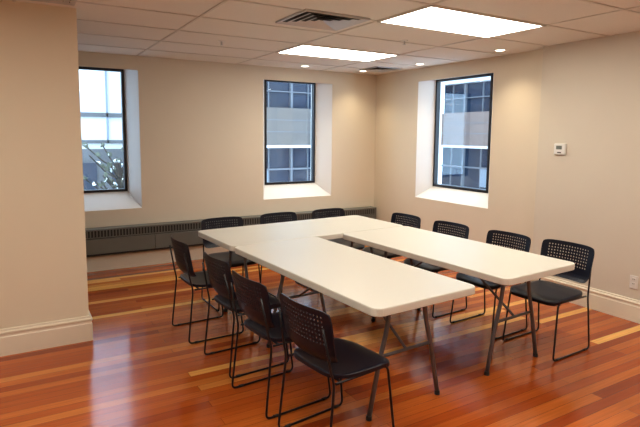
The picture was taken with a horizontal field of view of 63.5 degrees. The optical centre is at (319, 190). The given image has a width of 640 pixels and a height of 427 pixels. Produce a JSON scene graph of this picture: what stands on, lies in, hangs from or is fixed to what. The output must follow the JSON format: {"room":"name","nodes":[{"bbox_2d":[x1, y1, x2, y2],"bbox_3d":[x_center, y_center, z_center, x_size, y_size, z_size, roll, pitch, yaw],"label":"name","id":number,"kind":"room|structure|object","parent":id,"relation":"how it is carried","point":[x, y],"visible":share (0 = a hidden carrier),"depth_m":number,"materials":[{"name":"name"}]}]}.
{"room":"meeting room","nodes":[
{"label":"meeting room","id":0,"kind":"room"},
{"bbox_2d":[0,0,88,328],"bbox_3d":[-3.118,-0.020,3.174,3.026,2.473,0.200,-3,7,-30],"label":"wall partition","id":1,"kind":"structure","parent":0,"point":[43,261],"depth_m":3.70,"materials":[{"name":"paint"}]},
{"bbox_2d":[0,311,92,356],"bbox_3d":[-3.112,1.112,3.293,3.049,0.196,0.223,-3,7,-30],"label":"baseboard","id":2,"kind":"structure","parent":1,"relation":"attached to","point":[44,335],"depth_m":3.81,"materials":[{"name":"paint"}]},
{"bbox_2d":[78,51,376,227],"bbox_3d":[-2.398,-0.337,6.143,7.290,2.473,0.340,-3,7,-30],"label":"wall","id":3,"kind":"structure","parent":0,"point":[195,129],"depth_m":6.56,"materials":[{"name":"paint"}]},
{"bbox_2d":[79,66,127,192],"bbox_3d":[-2.701,-0.700,6.002,0.838,1.448,0.062,-3,7,-30],"label":"window","id":4,"kind":"structure","parent":3,"relation":"in","point":[121,71],"depth_m":6.16,"materials":[{"name":"black metal"}]},
{"bbox_2d":[86,245,228,271],"bbox_3d":[-2.316,0.813,6.109,7.289,0.196,0.022,-3,7,-30],"label":"baseboard","id":5,"kind":"structure","parent":3,"relation":"attached to","point":[143,258],"depth_m":6.19,"materials":[{"name":"paint"}]},
{"bbox_2d":[85,206,376,256],"bbox_3d":[-1.060,0.496,6.739,4.332,0.310,0.150,-3,7,-30],"label":"radiator baseboard","id":6,"kind":"object","parent":3,"relation":"attached to","point":[109,240],"visible":0.45,"depth_m":6.13,"materials":[{"name":"metal"}]},
{"bbox_2d":[264,80,315,184],"bbox_3d":[-0.429,-0.825,7.331,0.798,1.448,0.062,-3,7,-30],"label":"window","id":7,"kind":"structure","parent":3,"relation":"in","point":[312,180],"depth_m":7.38,"materials":[{"name":"black metal"}]},
{"bbox_2d":[0,245,639,426],"bbox_3d":[-0.126,1.361,2.614,7.690,0.100,8.940,-3,7,-30],"label":"floor","id":8,"kind":"structure","parent":0,"point":[138,368],"depth_m":3.49,"materials":[{"name":"brown wood"}]},
{"bbox_2d":[169,236,243,343],"bbox_3d":[-0.921,0.745,4.159,0.489,0.776,0.445,-3,7,-32],"label":"chair","id":9,"kind":"object","parent":8,"relation":"on","point":[181,250],"visible":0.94,"depth_m":4.00,"materials":[{"name":"black plastic"}]},
{"bbox_2d":[201,216,260,310],"bbox_3d":[-0.843,0.666,4.891,0.445,0.776,0.489,-3,7,-32],"label":"chair","id":10,"kind":"object","parent":8,"relation":"on","point":[237,260],"visible":0.51,"depth_m":4.95,"materials":[{"name":"black plastic"}]},
{"bbox_2d":[202,252,288,377],"bbox_3d":[-0.529,0.808,3.613,0.489,0.776,0.445,-4,8,-34],"label":"chair","id":11,"kind":"object","parent":8,"relation":"on","point":[219,271],"visible":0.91,"depth_m":3.45,"materials":[{"name":"black plastic"}]},
{"bbox_2d":[230,270,330,418],"bbox_3d":[-0.248,0.863,3.136,0.489,0.776,0.445,-4,8,-35],"label":"chair","id":12,"kind":"object","parent":8,"relation":"on","point":[264,323],"visible":0.88,"depth_m":2.97,"materials":[{"name":"black plastic"}]},
{"bbox_2d":[260,212,315,296],"bbox_3d":[-0.318,0.634,5.233,0.445,0.776,0.489,-4,8,-34],"label":"chair","id":13,"kind":"object","parent":8,"relation":"on","point":[288,215],"visible":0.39,"depth_m":5.39,"materials":[{"name":"black plastic"}]},
{"bbox_2d":[198,215,402,330],"bbox_3d":[-0.143,0.705,4.756,1.770,0.740,0.756,-4,7,-34],"label":"folding table","id":14,"kind":"object","parent":8,"relation":"on","point":[229,238],"visible":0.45,"depth_m":4.56,"materials":[{"name":"plastic"}]},
{"bbox_2d":[278,293,394,426],"bbox_3d":[0.078,0.913,2.701,0.489,0.776,0.445,-4,8,-37],"label":"chair","id":15,"kind":"object","parent":8,"relation":"on","point":[338,359],"visible":1,"depth_m":2.58,"materials":[{"name":"black plastic"}]},
{"bbox_2d":[312,208,364,249],"bbox_3d":[0.200,0.604,5.548,0.445,0.776,0.489,-4,7,-33],"label":"chair","id":16,"kind":"object","parent":8,"relation":"on","point":[340,211],"visible":0.39,"depth_m":5.66,"materials":[{"name":"black plastic"}]},
{"bbox_2d":[235,237,474,420],"bbox_3d":[0.118,0.848,3.463,0.756,0.740,1.686,-4,7,-34],"label":"folding table","id":17,"kind":"object","parent":8,"relation":"on","point":[371,284],"visible":0.92,"depth_m":3.11,"materials":[{"name":"plastic"}]},
{"bbox_2d":[362,213,420,258],"bbox_3d":[0.712,0.640,5.255,0.489,0.776,0.445,-4,7,-33],"label":"chair","id":18,"kind":"object","parent":8,"relation":"on","point":[395,216],"visible":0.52,"depth_m":5.28,"materials":[{"name":"black plastic"}]},
{"bbox_2d":[404,220,468,317],"bbox_3d":[1.056,0.696,4.771,0.489,0.776,0.445,-4,8,-34],"label":"chair","id":19,"kind":"object","parent":8,"relation":"on","point":[464,233],"visible":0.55,"depth_m":4.77,"materials":[{"name":"black plastic"}]},
{"bbox_2d":[343,226,574,375],"bbox_3d":[0.958,0.795,4.022,0.756,0.740,1.686,-4,7,-34],"label":"folding table","id":20,"kind":"object","parent":8,"relation":"on","point":[504,266],"visible":0.81,"depth_m":3.67,"materials":[{"name":"plastic"}]},
{"bbox_2d":[450,230,530,339],"bbox_3d":[1.418,0.751,4.295,0.489,0.776,0.445,-4,7,-33],"label":"chair","id":21,"kind":"object","parent":8,"relation":"on","point":[472,280],"visible":0.5,"depth_m":4.30,"materials":[{"name":"black plastic"}]},
{"bbox_2d":[502,239,594,360],"bbox_3d":[1.733,0.795,3.919,0.489,0.776,0.445,-3,7,-32],"label":"chair","id":22,"kind":"object","parent":8,"relation":"on","point":[548,293],"visible":0.88,"depth_m":3.91,"materials":[{"name":"black plastic"}]},
{"bbox_2d":[10,0,639,74],"bbox_3d":[-0.103,-1.197,2.335,7.690,0.100,8.940,-3,7,-30],"label":"ceiling","id":23,"kind":"structure","parent":0,"point":[538,11],"depth_m":4.43,"materials":[{"name":"tile"}]},
{"bbox_2d":[30,0,76,5],"bbox_3d":[-1.810,-1.266,3.373,0.400,0.015,0.240,-3,7,-30],"label":"air diffuser","id":24,"kind":"object","parent":23,"relation":"attached to","point":[67,2],"depth_m":3.48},
{"bbox_2d":[275,9,369,30],"bbox_3d":[0.016,-1.320,4.014,0.560,0.015,0.500,-3,7,-30],"label":"air diffuser","id":25,"kind":"object","parent":23,"relation":"attached to","point":[303,18],"depth_m":4.01,"materials":[{"name":"metal"}]},
{"bbox_2d":[12,0,639,71],"bbox_3d":[-0.139,-1.129,2.205,7.290,0.006,8.540,-3,7,-30],"label":"grid","id":26,"kind":"object","parent":23,"relation":"attached to","point":[224,1],"visible":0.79,"depth_m":4.41,"materials":[{"name":"white metal"}]},
{"bbox_2d":[276,44,398,61],"bbox_3d":[0.199,-1.498,5.648,1.220,0.011,0.610,-3,7,-30],"label":"fluorescent light panel","id":27,"kind":"object","parent":23,"relation":"attached to","point":[303,50],"visible":0.97,"depth_m":5.62,"materials":[{"name":"white plastic"}]},
{"bbox_2d":[360,66,401,71],"bbox_3d":[0.812,-1.632,6.947,0.400,0.015,0.400,-3,7,-30],"label":"air diffuser","id":28,"kind":"object","parent":23,"relation":"attached to","point":[377,68],"depth_m":6.92,"materials":[{"name":"white metal"}]},
{"bbox_2d":[377,5,545,37],"bbox_3d":[1.125,-1.319,4.080,1.220,0.011,0.610,-3,7,-30],"label":"fluorescent light panel","id":29,"kind":"object","parent":23,"relation":"attached to","point":[435,18],"visible":1,"depth_m":4.04,"materials":[{"name":"white plastic"}]},
{"bbox_2d":[374,49,542,252],"bbox_3d":[1.719,-0.358,6.665,0.340,2.473,2.930,-3,7,-30],"label":"wall","id":30,"kind":"structure","parent":0,"point":[405,100],"depth_m":6.36,"materials":[{"name":"paint"}]},
{"bbox_2d":[433,73,493,192],"bbox_3d":[1.815,-0.731,6.603,0.062,1.428,0.958,-3,7,-30],"label":"window","id":31,"kind":"structure","parent":30,"relation":"in","point":[438,82],"depth_m":6.81,"materials":[{"name":"black metal"}]},
{"bbox_2d":[532,31,639,299],"bbox_3d":[3.808,0.063,2.964,0.430,2.473,5.610,-3,7,-30],"label":"wall","id":32,"kind":"structure","parent":0,"point":[589,195],"depth_m":4.73,"materials":[{"name":"paint"}]},
{"bbox_2d":[554,144,566,154],"bbox_3d":[2.322,-0.404,5.003,0.030,0.105,0.120,-3,7,-30],"label":"thermostat","id":33,"kind":"object","parent":32,"relation":"attached to","point":[560,149],"visible":1,"depth_m":4.99,"materials":[{"name":"white plastic"}]},
{"bbox_2d":[523,276,639,323],"bbox_3d":[2.923,1.061,4.250,0.152,0.196,8.515,-3,7,-30],"label":"baseboard","id":34,"kind":"structure","parent":32,"relation":"attached to","point":[623,307],"depth_m":4.67,"materials":[{"name":"paint"}]},
{"bbox_2d":[629,275,638,289],"bbox_3d":[2.710,0.789,4.470,0.012,0.115,0.070,-3,7,-30],"label":"wall outlet","id":35,"kind":"object","parent":32,"relation":"attached to","point":[633,284],"visible":1,"depth_m":4.47,"materials":[{"name":"white plastic"}]},
{"label":"outside","id":36,"kind":"structure","parent":0,"visible":0},
{"bbox_3d":[-5.474,4.000,24.614,45.000,0.200,33.060,-3,7,-30],"label":"ground","id":37,"kind":"structure","parent":36,"visible":0},
{"bbox_2d":[79,69,122,189],"bbox_3d":[-11.218,-2.404,17.373,10.400,14.000,1.400,-3,7,-30],"label":"office building","id":38,"kind":"structure","parent":37,"relation":"on","point":[100,91],"depth_m":18.66,"materials":[{"name":"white glass"}]},
{"bbox_2d":[82,142,123,189],"bbox_3d":[-4.593,2.054,12.197,1.780,6.377,1.134,-3,7,-30],"label":"street tree","id":39,"kind":"object","parent":37,"relation":"on","point":[117,168],"visible":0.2,"depth_m":11.81,"materials":[{"name":"green plant"}]},
{"bbox_2d":[267,82,310,181],"bbox_3d":[0.277,-2.276,17.114,8.750,14.000,1.510,-3,7,-30],"label":"office building","id":40,"kind":"structure","parent":37,"relation":"on","point":[288,104],"depth_m":15.76,"materials":[{"name":"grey glass"}]},
{"bbox_2d":[440,76,490,189],"bbox_3d":[7.830,-1.838,13.697,1.510,14.000,11.900,-3,7,-30],"label":"office building","id":41,"kind":"structure","parent":37,"relation":"on","point":[465,117],"depth_m":17.51,"materials":[{"name":"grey glass"}]}
]}

